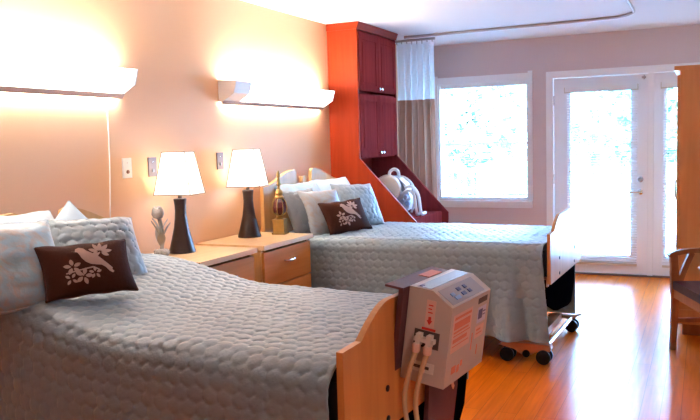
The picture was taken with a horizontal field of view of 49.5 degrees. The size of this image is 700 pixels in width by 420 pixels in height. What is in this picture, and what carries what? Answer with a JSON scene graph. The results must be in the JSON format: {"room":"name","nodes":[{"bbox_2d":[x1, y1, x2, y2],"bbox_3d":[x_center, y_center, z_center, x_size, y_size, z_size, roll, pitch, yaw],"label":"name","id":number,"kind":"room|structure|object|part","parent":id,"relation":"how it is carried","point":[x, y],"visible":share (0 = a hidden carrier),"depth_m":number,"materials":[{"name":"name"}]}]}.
{"room":"care facility","nodes":[
{"label":"care facility","id":0,"kind":"room"},
{"bbox_2d":[0,0,398,253],"bbox_3d":[-1.425,-0.135,4.295,0.160,2.482,10.086,1,6,25],"label":"wall","id":1,"kind":"structure","parent":0,"point":[54,149],"depth_m":4.60,"materials":[{"name":"brown paint"}]},
{"bbox_2d":[0,55,137,217],"bbox_3d":[-1.557,-0.291,3.639,0.151,0.877,1.500,1,6,25],"label":"wall light","id":2,"kind":"object","parent":1,"relation":"attached to","point":[18,74],"depth_m":3.82,"materials":[{"name":"white plastic"}]},
{"bbox_3d":[-1.347,-0.269,4.236,0.016,0.715,0.036,1,6,25],"label":"pull cord","id":3,"kind":"part","parent":2,"relation":"part of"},
{"bbox_2d":[122,158,131,177],"bbox_3d":[-1.285,-0.242,4.385,0.014,0.116,0.072,1,6,25],"label":"wall plate","id":4,"kind":"object","parent":1,"relation":"attached to","point":[126,162],"visible":1,"depth_m":4.38,"materials":[{"name":"white plastic"}]},
{"bbox_2d":[147,157,156,176],"bbox_3d":[-1.191,-0.260,4.585,0.014,0.116,0.072,1,6,25],"label":"wall plate","id":5,"kind":"object","parent":1,"relation":"attached to","point":[152,164],"visible":0.99,"depth_m":4.58,"materials":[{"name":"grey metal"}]},
{"bbox_2d":[216,152,223,169],"bbox_3d":[-0.892,-0.338,5.224,0.014,0.116,0.072,1,6,25],"label":"wall plate","id":6,"kind":"object","parent":1,"relation":"attached to","point":[219,156],"visible":1,"depth_m":5.21,"materials":[{"name":"grey metal"}]},
{"bbox_2d":[218,80,334,109],"bbox_3d":[-0.514,-0.875,5.854,0.151,0.167,1.515,1,6,25],"label":"wall light","id":7,"kind":"object","parent":1,"relation":"attached to","point":[230,92],"visible":1,"depth_m":5.64,"materials":[{"name":"white plastic"}]},
{"bbox_2d":[240,82,333,106],"bbox_3d":[-0.459,-0.890,5.932,0.115,0.132,1.303,1,6,25],"label":"diffuser","id":8,"kind":"object","parent":7,"relation":"attached to","point":[259,94],"depth_m":5.80,"materials":[{"name":"white plastic"}]},
{"bbox_2d":[241,0,699,45],"bbox_3d":[0.772,-1.399,3.136,5.090,0.120,10.086,1,6,25],"label":"ceiling","id":9,"kind":"structure","parent":0,"point":[403,18],"depth_m":6.41,"materials":[{"name":"white paint"}]},
{"bbox_2d":[395,37,436,198],"bbox_3d":[0.692,-0.640,7.871,0.435,2.232,0.120,1,6,25],"label":"privacy curtain","id":10,"kind":"object","parent":9,"relation":"hanging from","point":[415,61],"visible":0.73,"depth_m":7.83,"materials":[{"name":"beige fabric"},{"name":"white mesh fabric"}]},
{"bbox_2d":[404,0,634,38],"bbox_3d":[0.542,-1.486,4.980,2.190,0.026,4.713,1,6,25],"label":"track","id":11,"kind":"object","parent":9,"relation":"attached to","point":[629,3],"visible":1,"depth_m":6.98,"materials":[{"name":"silver metal"}]},
{"bbox_2d":[434,24,699,225],"bbox_3d":[2.978,-0.563,7.693,4.930,2.482,0.160,1,6,25],"label":"wall","id":12,"kind":"structure","parent":0,"point":[675,44],"depth_m":8.00,"materials":[{"name":"grey paint"}]},
{"bbox_2d":[435,70,532,207],"bbox_3d":[1.454,-0.757,8.353,1.125,1.455,0.200,1,6,25],"label":"window","id":13,"kind":"structure","parent":12,"relation":"in","point":[446,201],"depth_m":8.32,"materials":[{"name":"white paint"}]},
{"bbox_2d":[441,81,526,194],"bbox_3d":[1.466,-0.774,8.337,0.950,1.218,0.042,1,6,25],"label":"window blind","id":14,"kind":"object","parent":13,"relation":"attached to","point":[514,82],"visible":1,"depth_m":8.33,"materials":[{"name":"white paint"}]},
{"bbox_3d":[1.484,-0.176,8.393,0.940,0.016,0.024,1,6,25],"label":"rail","id":15,"kind":"part","parent":14,"relation":"part of","materials":[{"name":"white paint"}]},
{"bbox_2d":[553,73,647,274],"bbox_3d":[2.566,-0.353,7.825,0.932,2.027,0.108,1,6,25],"label":"door","id":16,"kind":"structure","parent":12,"relation":"in","point":[560,100],"depth_m":7.75,"materials":[{"name":"white paint"}]},
{"bbox_2d":[564,84,638,265],"bbox_3d":[2.570,-0.347,7.789,0.717,1.837,0.047,1,6,25],"label":"door blind","id":17,"kind":"object","parent":16,"relation":"attached to","point":[626,86],"visible":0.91,"depth_m":7.78,"materials":[{"name":"white paint"}]},
{"bbox_3d":[2.606,0.557,7.869,0.685,0.020,0.024,1,6,25],"label":"rail","id":18,"kind":"part","parent":17,"relation":"part of","materials":[{"name":"beige"}]},
{"bbox_3d":[2.885,-0.180,7.666,0.136,0.054,0.060,1,6,25],"label":"lever handle","id":19,"kind":"part","parent":16,"relation":"part of","materials":[{"name":"silver metal"}]},
{"bbox_2d":[575,272,669,277],"bbox_3d":[3.078,0.666,7.761,1.975,0.016,0.160,1,6,25],"label":"trim","id":20,"kind":"structure","parent":12,"relation":"attached to","point":[590,273],"depth_m":7.81,"materials":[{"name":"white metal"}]},
{"bbox_2d":[546,62,699,275],"bbox_3d":[3.057,-0.380,7.655,2.090,2.120,0.174,1,6,25],"label":"trim","id":21,"kind":"structure","parent":12,"relation":"attached to","point":[650,69],"depth_m":7.68,"materials":[{"name":"white paint"}]},
{"bbox_2d":[653,72,676,275],"bbox_3d":[3.468,-0.343,7.433,0.920,2.027,0.054,1,6,25],"label":"door","id":22,"kind":"structure","parent":12,"relation":"in","point":[660,100],"depth_m":7.58,"materials":[{"name":"white paint"}]},
{"bbox_2d":[661,82,676,267],"bbox_3d":[3.424,-0.335,7.390,0.752,1.837,0.047,1,6,25],"label":"door blind","id":23,"kind":"object","parent":22,"relation":"attached to","point":[663,84],"visible":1,"depth_m":7.51,"materials":[{"name":"white paint"}]},
{"bbox_3d":[3.519,-0.343,7.414,0.812,2.027,0.045,1,6,25],"label":"frame","id":24,"kind":"part","parent":22,"relation":"part of","materials":[{"name":"white paint"}]},
{"bbox_2d":[460,274,699,419],"bbox_3d":[0.845,1.191,3.368,5.090,0.120,10.086,1,6,25],"label":"floor","id":25,"kind":"structure","parent":0,"point":[619,363],"depth_m":4.72,"materials":[{"name":"laminate"}]},
{"bbox_2d":[150,245,257,280],"bbox_3d":[-0.912,0.663,4.566,0.539,0.815,0.590,1,6,25],"label":"nightstand","id":26,"kind":"object","parent":25,"relation":"on","point":[237,261],"visible":0.04,"depth_m":4.53,"materials":[{"name":"brown wood"}]},
{"bbox_2d":[151,206,169,255],"bbox_3d":[-1.102,0.124,4.415,0.092,0.297,0.093,0,5,13],"label":"ornament","id":27,"kind":"object","parent":26,"relation":"on","point":[157,212],"visible":0.85,"depth_m":4.40,"materials":[{"name":"grey plastic"}]},
{"bbox_3d":[-1.101,0.134,4.417,0.042,0.220,0.024,-4,6,-24],"label":"stem","id":28,"kind":"part","parent":27,"relation":"part of","materials":[{"name":"grey plastic"}]},
{"bbox_2d":[153,151,204,253],"bbox_3d":[-1.020,-0.047,4.560,0.244,0.607,0.198,0,5,16],"label":"table lamp","id":29,"kind":"object","parent":26,"relation":"on","point":[178,173],"visible":1,"depth_m":4.50,"materials":[{"name":"white fabric"}]},
{"bbox_3d":[-1.029,-0.346,4.534,0.156,0.005,0.124,0,5,16],"label":"shade trim","id":30,"kind":"part","parent":29,"relation":"part of","materials":[{"name":"white fabric"}]},
{"bbox_3d":[-1.025,-0.221,4.545,0.236,0.252,0.190,0,5,16],"label":"lamp shade","id":31,"kind":"part","parent":29,"relation":"part of","materials":[{"name":"fabric"}]},
{"bbox_3d":[-1.022,-0.095,4.556,0.244,0.005,0.198,0,5,16],"label":"shade trim","id":32,"kind":"part","parent":29,"relation":"part of","materials":[{"name":"white fabric"}]},
{"bbox_3d":[-0.714,0.421,4.448,0.019,0.224,0.550,1,6,25],"label":"drawer","id":33,"kind":"part","parent":26,"relation":"part of","materials":[{"name":"brown wood"}]},
{"bbox_2d":[0,207,466,419],"bbox_3d":[-0.594,0.602,3.175,2.023,1.168,1.085,1,6,30],"label":"hospital bed","id":34,"kind":"object","parent":25,"relation":"on","point":[365,384],"visible":0.15,"depth_m":2.36,"materials":[{"name":"brown wood"}]},
{"bbox_3d":[-1.470,0.334,3.641,0.030,0.668,1.050,1,6,30],"label":"headboard","id":35,"kind":"part","parent":34,"relation":"part of","materials":[{"name":"brown wood"}]},
{"bbox_2d":[54,201,87,219],"bbox_3d":[-1.301,0.198,3.601,0.195,0.476,0.493,1,6,31],"label":"pillow","id":36,"kind":"object","parent":34,"relation":"on","point":[69,211],"visible":0.1,"depth_m":3.63,"materials":[{"name":"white fabric"}]},
{"bbox_2d":[0,253,468,419],"bbox_3d":[-0.588,0.636,3.137,1.940,0.748,1.152,1,6,30],"label":"quilt","id":37,"kind":"object","parent":34,"relation":"on","point":[195,341],"visible":0.73,"depth_m":2.72,"materials":[{"name":"grey fabric"}]},
{"bbox_2d":[0,210,53,224],"bbox_3d":[-1.471,0.199,3.327,0.286,0.342,0.628,1,6,29],"label":"pillow","id":38,"kind":"object","parent":37,"relation":"on","point":[32,217],"visible":0.2,"depth_m":3.44,"materials":[{"name":"grey fabric"}]},
{"bbox_2d":[0,219,54,314],"bbox_3d":[-1.377,0.229,2.964,0.528,0.326,0.304,-6,7,-43],"label":"pillow","id":39,"kind":"object","parent":37,"relation":"on","point":[22,286],"visible":0.57,"depth_m":2.94,"materials":[{"name":"white fabric"}]},
{"bbox_2d":[34,239,138,302],"bbox_3d":[-1.052,0.238,3.047,0.372,0.206,0.164,-5,6,-36],"label":"cushion","id":40,"kind":"object","parent":37,"relation":"on","point":[77,270],"visible":1,"depth_m":3.00,"materials":[{"name":"brown fabric"}]},
{"bbox_2d":[37,217,147,274],"bbox_3d":[-1.138,0.191,3.401,0.441,0.313,0.258,-5,6,-37],"label":"cushion","id":41,"kind":"object","parent":37,"relation":"on","point":[80,231],"visible":0.43,"depth_m":3.39,"materials":[{"name":"grey fabric"}]},
{"bbox_3d":[-0.619,0.530,3.162,1.910,0.155,0.950,1,6,30],"label":"mattress","id":42,"kind":"part","parent":34,"relation":"part of","materials":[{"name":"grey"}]},
{"bbox_3d":[0.237,0.471,2.653,0.022,0.415,1.050,1,6,30],"label":"footboard","id":43,"kind":"part","parent":34,"relation":"part of","materials":[{"name":"brown wood"}]},
{"bbox_2d":[385,266,489,419],"bbox_3d":[0.294,0.634,2.623,0.270,0.825,0.385,1,6,30],"label":"pump","id":44,"kind":"object","parent":34,"relation":"hanging from","point":[440,322],"visible":1,"depth_m":2.47,"materials":[{"name":"grey plastic"}]},
{"bbox_3d":[0.233,0.509,2.467,0.085,0.034,0.003,11,10,29],"label":"socket plate","id":45,"kind":"part","parent":44,"relation":"part of","materials":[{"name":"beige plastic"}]},
{"bbox_3d":[0.320,0.236,2.588,0.050,0.002,0.321,10,10,29],"label":"plate","id":46,"kind":"part","parent":44,"relation":"part of","materials":[{"name":"white plastic"}]},
{"bbox_2d":[451,365,455,374],"bbox_3d":[0.338,0.524,2.486,0.001,0.025,0.035,11,10,29],"label":"print","id":47,"kind":"object","parent":44,"relation":"attached to","point":[453,368],"depth_m":2.48},
{"bbox_3d":[0.376,0.269,2.544,0.058,0.035,0.280,11,10,29],"label":"control panel","id":48,"kind":"part","parent":44,"relation":"part of","materials":[{"name":"grey plastic"}]},
{"bbox_2d":[452,310,471,347],"bbox_3d":[0.369,0.389,2.495,0.002,0.100,0.143,11,11,29],"label":"print","id":49,"kind":"object","parent":44,"relation":"attached to","point":[466,320],"depth_m":2.49},
{"bbox_2d":[478,308,485,318],"bbox_3d":[0.459,0.358,2.645,0.001,0.034,0.067,11,11,29],"label":"print","id":50,"kind":"object","parent":44,"relation":"attached to","point":[480,314],"depth_m":2.63},
{"bbox_2d":[424,379,457,419],"bbox_3d":[0.338,0.746,2.780,0.024,0.500,0.280,1,6,30],"label":"flap","id":51,"kind":"object","parent":34,"relation":"hanging from","point":[439,404],"visible":0.42,"depth_m":2.75,"materials":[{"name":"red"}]},
{"bbox_2d":[196,232,312,286],"bbox_3d":[-0.616,0.598,5.199,0.539,0.815,0.655,1,6,25],"label":"nightstand","id":52,"kind":"object","parent":25,"relation":"on","point":[279,259],"visible":0.26,"depth_m":5.05,"materials":[{"name":"brown wood"}]},
{"bbox_2d":[226,149,268,237],"bbox_3d":[-0.704,-0.116,5.237,0.244,0.607,0.198,0,5,12],"label":"table lamp","id":53,"kind":"object","parent":52,"relation":"on","point":[246,168],"visible":1,"depth_m":5.16,"materials":[{"name":"white fabric"}]},
{"bbox_3d":[-0.709,-0.290,5.221,0.236,0.252,0.190,0,5,12],"label":"lamp shade","id":54,"kind":"part","parent":53,"relation":"part of","materials":[{"name":"fabric"}]},
{"bbox_2d":[272,171,288,234],"bbox_3d":[-0.499,-0.054,5.358,0.115,0.449,0.115,0,5,14],"label":"finial ornament","id":55,"kind":"object","parent":52,"relation":"on","point":[279,205],"visible":1,"depth_m":5.33,"materials":[{"name":"gold metal"}]},
{"bbox_3d":[-0.498,-0.022,5.361,0.096,0.118,0.096,2,6,36],"label":"glass","id":56,"kind":"part","parent":55,"relation":"part of","materials":[{"name":"red glass"}]},
{"bbox_3d":[-0.418,0.356,5.082,0.019,0.224,0.615,1,6,25],"label":"drawer","id":57,"kind":"part","parent":52,"relation":"part of","materials":[{"name":"brown wood"}]},
{"bbox_3d":[-0.411,0.586,5.103,0.019,0.224,0.615,1,6,25],"label":"drawer","id":58,"kind":"part","parent":52,"relation":"part of","materials":[{"name":"brown wood"}]},
{"bbox_2d":[326,21,448,222],"bbox_3d":[0.382,-0.429,7.014,0.796,2.481,0.934,1,6,25],"label":"tall cabinet","id":59,"kind":"object","parent":25,"relation":"on","point":[361,56],"visible":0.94,"depth_m":6.72,"materials":[{"name":"orange wood"}]},
{"bbox_3d":[0.128,-1.637,7.009,0.310,0.061,0.934,1,6,25],"label":"crown moulding","id":60,"kind":"part","parent":59,"relation":"part of","materials":[{"name":"orange wood"}]},
{"bbox_3d":[0.029,-0.404,7.182,0.016,2.422,0.860,1,6,25],"label":"panel","id":61,"kind":"part","parent":59,"relation":"part of","materials":[{"name":"brown wood"}]},
{"bbox_3d":[0.157,-1.312,6.790,0.020,0.502,0.424,1,6,25],"label":"door","id":62,"kind":"part","parent":59,"relation":"part of","materials":[{"name":"brown wood"}]},
{"bbox_3d":[0.172,-0.758,6.840,0.020,0.550,0.424,1,6,25],"label":"door","id":63,"kind":"part","parent":59,"relation":"part of","materials":[{"name":"brown wood"}]},
{"bbox_3d":[0.168,-1.312,6.785,0.004,0.348,0.270,1,6,25],"label":"raised panel","id":64,"kind":"part","parent":59,"relation":"part of","materials":[{"name":"brown wood"}]},
{"bbox_3d":[0.169,-1.312,6.785,0.006,0.502,0.424,1,6,25],"label":"door frame","id":65,"kind":"part","parent":59,"relation":"part of","materials":[{"name":"brown wood"}]},
{"bbox_3d":[0.183,-0.758,6.835,0.004,0.396,0.270,1,6,25],"label":"raised panel","id":66,"kind":"part","parent":59,"relation":"part of","materials":[{"name":"brown wood"}]},
{"bbox_3d":[0.184,-0.758,6.834,0.006,0.550,0.424,1,6,25],"label":"door frame","id":67,"kind":"part","parent":59,"relation":"part of","materials":[{"name":"brown wood"}]},
{"bbox_2d":[358,30,391,40],"bbox_3d":[0.116,-1.599,7.018,0.250,0.020,0.860,1,6,25],"label":"shelf","id":68,"kind":"object","parent":59,"relation":"attached to","point":[372,34],"depth_m":6.92,"materials":[{"name":"brown wood"}]},
{"bbox_2d":[359,93,393,96],"bbox_3d":[0.131,-1.059,7.067,0.250,0.020,0.860,1,6,25],"label":"shelf","id":69,"kind":"object","parent":59,"relation":"attached to","point":[360,94],"depth_m":7.01,"materials":[{"name":"brown wood"}]},
{"bbox_2d":[361,155,394,158],"bbox_3d":[0.147,-0.501,7.117,0.250,0.020,0.860,1,6,25],"label":"shelf","id":70,"kind":"object","parent":59,"relation":"attached to","point":[362,156],"depth_m":7.25,"materials":[{"name":"brown wood"}]},
{"bbox_3d":[0.338,-1.352,7.178,0.020,0.502,0.424,1,6,25],"label":"door","id":71,"kind":"part","parent":59,"relation":"part of","materials":[{"name":"brown wood"}]},
{"bbox_3d":[0.349,-1.352,7.173,0.004,0.348,0.270,1,6,25],"label":"raised panel","id":72,"kind":"part","parent":59,"relation":"part of","materials":[{"name":"brown wood"}]},
{"bbox_3d":[0.350,-1.352,7.172,0.006,0.502,0.424,1,6,25],"label":"door frame","id":73,"kind":"part","parent":59,"relation":"part of","materials":[{"name":"brown wood"}]},
{"bbox_3d":[0.365,-0.798,7.222,0.004,0.396,0.270,1,6,25],"label":"raised panel","id":74,"kind":"part","parent":59,"relation":"part of","materials":[{"name":"brown wood"}]},
{"bbox_3d":[0.354,-0.798,7.228,0.020,0.550,0.424,1,6,25],"label":"door","id":75,"kind":"part","parent":59,"relation":"part of","materials":[{"name":"brown wood"}]},
{"bbox_3d":[0.366,-0.798,7.222,0.006,0.550,0.424,1,6,25],"label":"door frame","id":76,"kind":"part","parent":59,"relation":"part of","materials":[{"name":"brown wood"}]},
{"bbox_2d":[379,168,426,215],"bbox_3d":[0.459,-0.168,6.949,0.458,0.440,0.316,0,5,15],"label":"machine","id":77,"kind":"object","parent":59,"relation":"on","point":[398,186],"visible":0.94,"depth_m":6.85,"materials":[{"name":"white plastic"}]},
{"bbox_3d":[0.405,-0.328,6.961,0.117,0.121,0.041,0,5,15],"label":"handle","id":78,"kind":"part","parent":77,"relation":"part of","materials":[{"name":"white plastic"}]},
{"bbox_3d":[0.569,-0.441,7.416,0.796,2.422,0.025,1,6,25],"label":"panel","id":79,"kind":"part","parent":59,"relation":"part of","materials":[{"name":"brown wood"}]},
{"bbox_2d":[408,210,441,220],"bbox_3d":[0.375,0.057,7.067,0.720,0.025,0.860,1,6,25],"label":"shelf","id":80,"kind":"object","parent":59,"relation":"attached to","point":[431,214],"depth_m":7.04,"materials":[{"name":"red wood"}]},
{"bbox_3d":[0.703,0.442,6.953,0.020,0.740,0.860,1,6,25],"label":"panel","id":81,"kind":"part","parent":59,"relation":"part of","materials":[{"name":"brown wood"}]},
{"bbox_2d":[260,168,581,364],"bbox_3d":[0.565,0.307,5.649,2.103,1.248,1.200,1,6,27],"label":"hospital bed","id":82,"kind":"object","parent":25,"relation":"on","point":[561,252],"visible":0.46,"depth_m":5.22,"materials":[{"name":"brown wood"}]},
{"bbox_3d":[-0.369,0.043,6.091,0.030,0.748,1.200,1,6,27],"label":"headboard","id":83,"kind":"part","parent":82,"relation":"part of","materials":[{"name":"brown wood"}]},
{"bbox_2d":[289,222,574,342],"bbox_3d":[0.564,0.485,5.610,2.027,0.692,1.246,1,6,27],"label":"quilt","id":84,"kind":"object","parent":82,"relation":"on","point":[507,259],"visible":0.64,"depth_m":5.09,"materials":[{"name":"grey fabric"}]},
{"bbox_2d":[274,180,319,190],"bbox_3d":[-0.343,-0.051,5.879,0.230,0.329,0.589,1,6,29],"label":"pillow","id":85,"kind":"object","parent":84,"relation":"on","point":[311,184],"visible":0.23,"depth_m":5.87,"materials":[{"name":"white fabric"}]},
{"bbox_2d":[282,188,312,232],"bbox_3d":[-0.337,0.020,5.655,0.328,0.345,0.203,-7,7,-45],"label":"pillow","id":86,"kind":"object","parent":84,"relation":"on","point":[296,210],"visible":0.5,"depth_m":5.56,"materials":[{"name":"grey fabric"}]},
{"bbox_2d":[297,189,338,234],"bbox_3d":[-0.194,0.021,5.694,0.358,0.345,0.212,-5,6,-37],"label":"pillow","id":87,"kind":"object","parent":84,"relation":"on","point":[317,223],"visible":0.48,"depth_m":5.61,"materials":[{"name":"white fabric"}]},
{"bbox_2d":[314,177,349,190],"bbox_3d":[-0.096,-0.096,6.335,0.225,0.337,0.508,2,6,35],"label":"pillow","id":88,"kind":"object","parent":84,"relation":"on","point":[323,185],"visible":0.24,"depth_m":6.25,"materials":[{"name":"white fabric"}]},
{"bbox_2d":[318,198,372,234],"bbox_3d":[-0.032,0.046,5.659,0.416,0.248,0.164,-6,7,-39],"label":"cushion","id":89,"kind":"object","parent":84,"relation":"on","point":[340,217],"visible":1,"depth_m":5.60,"materials":[{"name":"brown fabric"}]},
{"bbox_2d":[330,183,384,224],"bbox_3d":[0.063,-0.042,6.031,0.443,0.359,0.233,-6,7,-40],"label":"cushion","id":90,"kind":"object","parent":84,"relation":"on","point":[345,192],"visible":0.62,"depth_m":6.00,"materials":[{"name":"grey fabric"}]},
{"bbox_3d":[1.139,0.892,4.921,0.340,0.073,0.060,1,6,27],"label":"caster plate","id":91,"kind":"part","parent":82,"relation":"part of","materials":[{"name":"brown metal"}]},
{"bbox_3d":[1.146,0.922,4.914,0.048,0.047,0.072,1,6,27],"label":"brake knob","id":92,"kind":"part","parent":82,"relation":"part of","materials":[{"name":"black plastic"}]},
{"bbox_3d":[0.549,0.274,5.654,1.990,0.155,0.960,1,6,27],"label":"mattress","id":93,"kind":"part","parent":82,"relation":"part of","materials":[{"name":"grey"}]},
{"bbox_3d":[1.590,0.794,5.684,0.200,0.020,0.060,1,6,27],"label":"caster plate","id":94,"kind":"part","parent":82,"relation":"part of","materials":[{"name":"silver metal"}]},
{"bbox_3d":[1.471,0.210,5.183,0.022,0.415,1.060,1,6,27],"label":"footboard","id":95,"kind":"part","parent":82,"relation":"part of","materials":[{"name":"brown wood"}]},
{"bbox_2d":[667,247,699,349],"bbox_3d":[2.433,0.510,4.783,0.662,0.905,0.592,-1,5,4],"label":"armchair","id":96,"kind":"object","parent":25,"relation":"on","point":[686,292],"visible":1,"depth_m":5.04,"materials":[{"name":"brown wood"}]},
{"bbox_3d":[2.170,0.621,5.084,0.061,0.638,0.034,-1,5,4],"label":"leg","id":97,"kind":"part","parent":96,"relation":"part of","materials":[{"name":"brown wood"}]},
{"bbox_3d":[2.402,0.281,5.036,0.573,0.060,0.052,-1,5,4],"label":"arm","id":98,"kind":"part","parent":96,"relation":"part of","materials":[{"name":"brown wood"}]},
{"bbox_3d":[2.385,0.517,4.787,0.508,0.053,0.504,-1,5,4],"label":"seat","id":99,"kind":"part","parent":96,"relation":"part of","materials":[{"name":"brown fabric"}]},
{"bbox_3d":[2.154,0.576,4.809,0.026,0.065,0.540,-1,5,4],"label":"seat rail","id":100,"kind":"part","parent":96,"relation":"part of","materials":[{"name":"brown wood"}]},
{"bbox_2d":[674,65,699,335],"bbox_3d":[2.847,-0.099,5.737,0.730,1.915,1.074,1,6,25],"label":"wardrobe","id":101,"kind":"object","parent":25,"relation":"on","point":[687,181],"visible":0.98,"depth_m":5.36,"materials":[{"name":"brown wood"}]},
{"bbox_3d":[2.508,-0.161,5.834,0.032,0.155,0.010,1,6,25],"label":"handle","id":102,"kind":"part","parent":101,"relation":"part of","materials":[{"name":"silver metal"}]},
{"bbox_3d":[2.441,-0.092,5.638,0.019,1.770,0.519,1,6,25],"label":"door","id":103,"kind":"part","parent":101,"relation":"part of","materials":[{"name":"brown wood"}]},
{"bbox_3d":[2.669,0.771,5.325,0.682,0.105,0.006,1,6,25],"label":"moulding","id":104,"kind":"part","parent":101,"relation":"part of","materials":[{"name":"brown wood"}]},
{"label":"outside","id":105,"kind":"structure","parent":0,"visible":0},
{"bbox_2d":[446,155,676,213],"bbox_3d":[11.358,-1.920,36.072,70.000,0.250,45.000,1,6,25],"label":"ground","id":106,"kind":"structure","parent":105,"point":[581,160],"depth_m":20.16,"materials":[{"name":"white"}]},
{"bbox_2d":[444,85,526,195],"bbox_3d":[2.711,-2.362,18.437,3.285,4.282,3.654,1,6,25],"label":"tree","id":107,"kind":"object","parent":106,"relation":"on","point":[489,89],"visible":0.4,"depth_m":17.43,"materials":[{"name":"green plant"}]},
{"bbox_2d":[515,85,615,177],"bbox_3d":[8.015,-4.227,25.720,5.011,6.398,5.490,1,6,25],"label":"tree","id":108,"kind":"object","parent":106,"relation":"on","point":[517,86],"visible":0.04,"depth_m":25.64,"materials":[{"name":"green plant"}]},
{"bbox_2d":[572,88,676,182],"bbox_3d":[7.343,-2.696,18.446,3.787,4.688,4.113,1,6,25],"label":"tree","id":109,"kind":"object","parent":106,"relation":"on","point":[670,90],"visible":0.2,"depth_m":18.06,"materials":[{"name":"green plant"}]},
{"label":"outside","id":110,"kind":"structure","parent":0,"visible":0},
{"bbox_2d":[577,213,675,255],"bbox_3d":[4.065,0.465,11.079,16.000,0.170,6.674,1,6,25],"label":"ground","id":111,"kind":"structure","parent":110,"point":[595,214],"depth_m":11.13,"materials":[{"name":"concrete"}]},
{"bbox_2d":[485,161,526,195],"bbox_3d":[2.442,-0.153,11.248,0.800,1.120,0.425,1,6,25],"label":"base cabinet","id":112,"kind":"object","parent":111,"relation":"on","point":[492,175],"visible":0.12,"depth_m":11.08,"materials":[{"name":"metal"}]},
{"bbox_3d":[2.357,-0.149,11.067,0.680,0.850,0.025,1,6,25],"label":"louvre panel","id":113,"kind":"part","parent":112,"relation":"part of","materials":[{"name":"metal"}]},
{"bbox_2d":[445,162,676,228],"bbox_3d":[4.133,-0.214,11.794,8.600,1.050,0.100,1,6,25],"label":"railing","id":114,"kind":"object","parent":111,"relation":"on","point":[481,168],"visible":0.15,"depth_m":11.86,"materials":[{"name":"white"}]},
{"bbox_3d":[2.185,-0.241,12.704,0.100,1.050,0.100,1,6,25],"label":"post","id":115,"kind":"part","parent":114,"relation":"part of","materials":[{"name":"white"}]},
{"bbox_3d":[4.088,-0.214,11.816,0.100,1.050,0.100,1,6,25],"label":"post","id":116,"kind":"part","parent":114,"relation":"part of","materials":[{"name":"white"}]}
]}

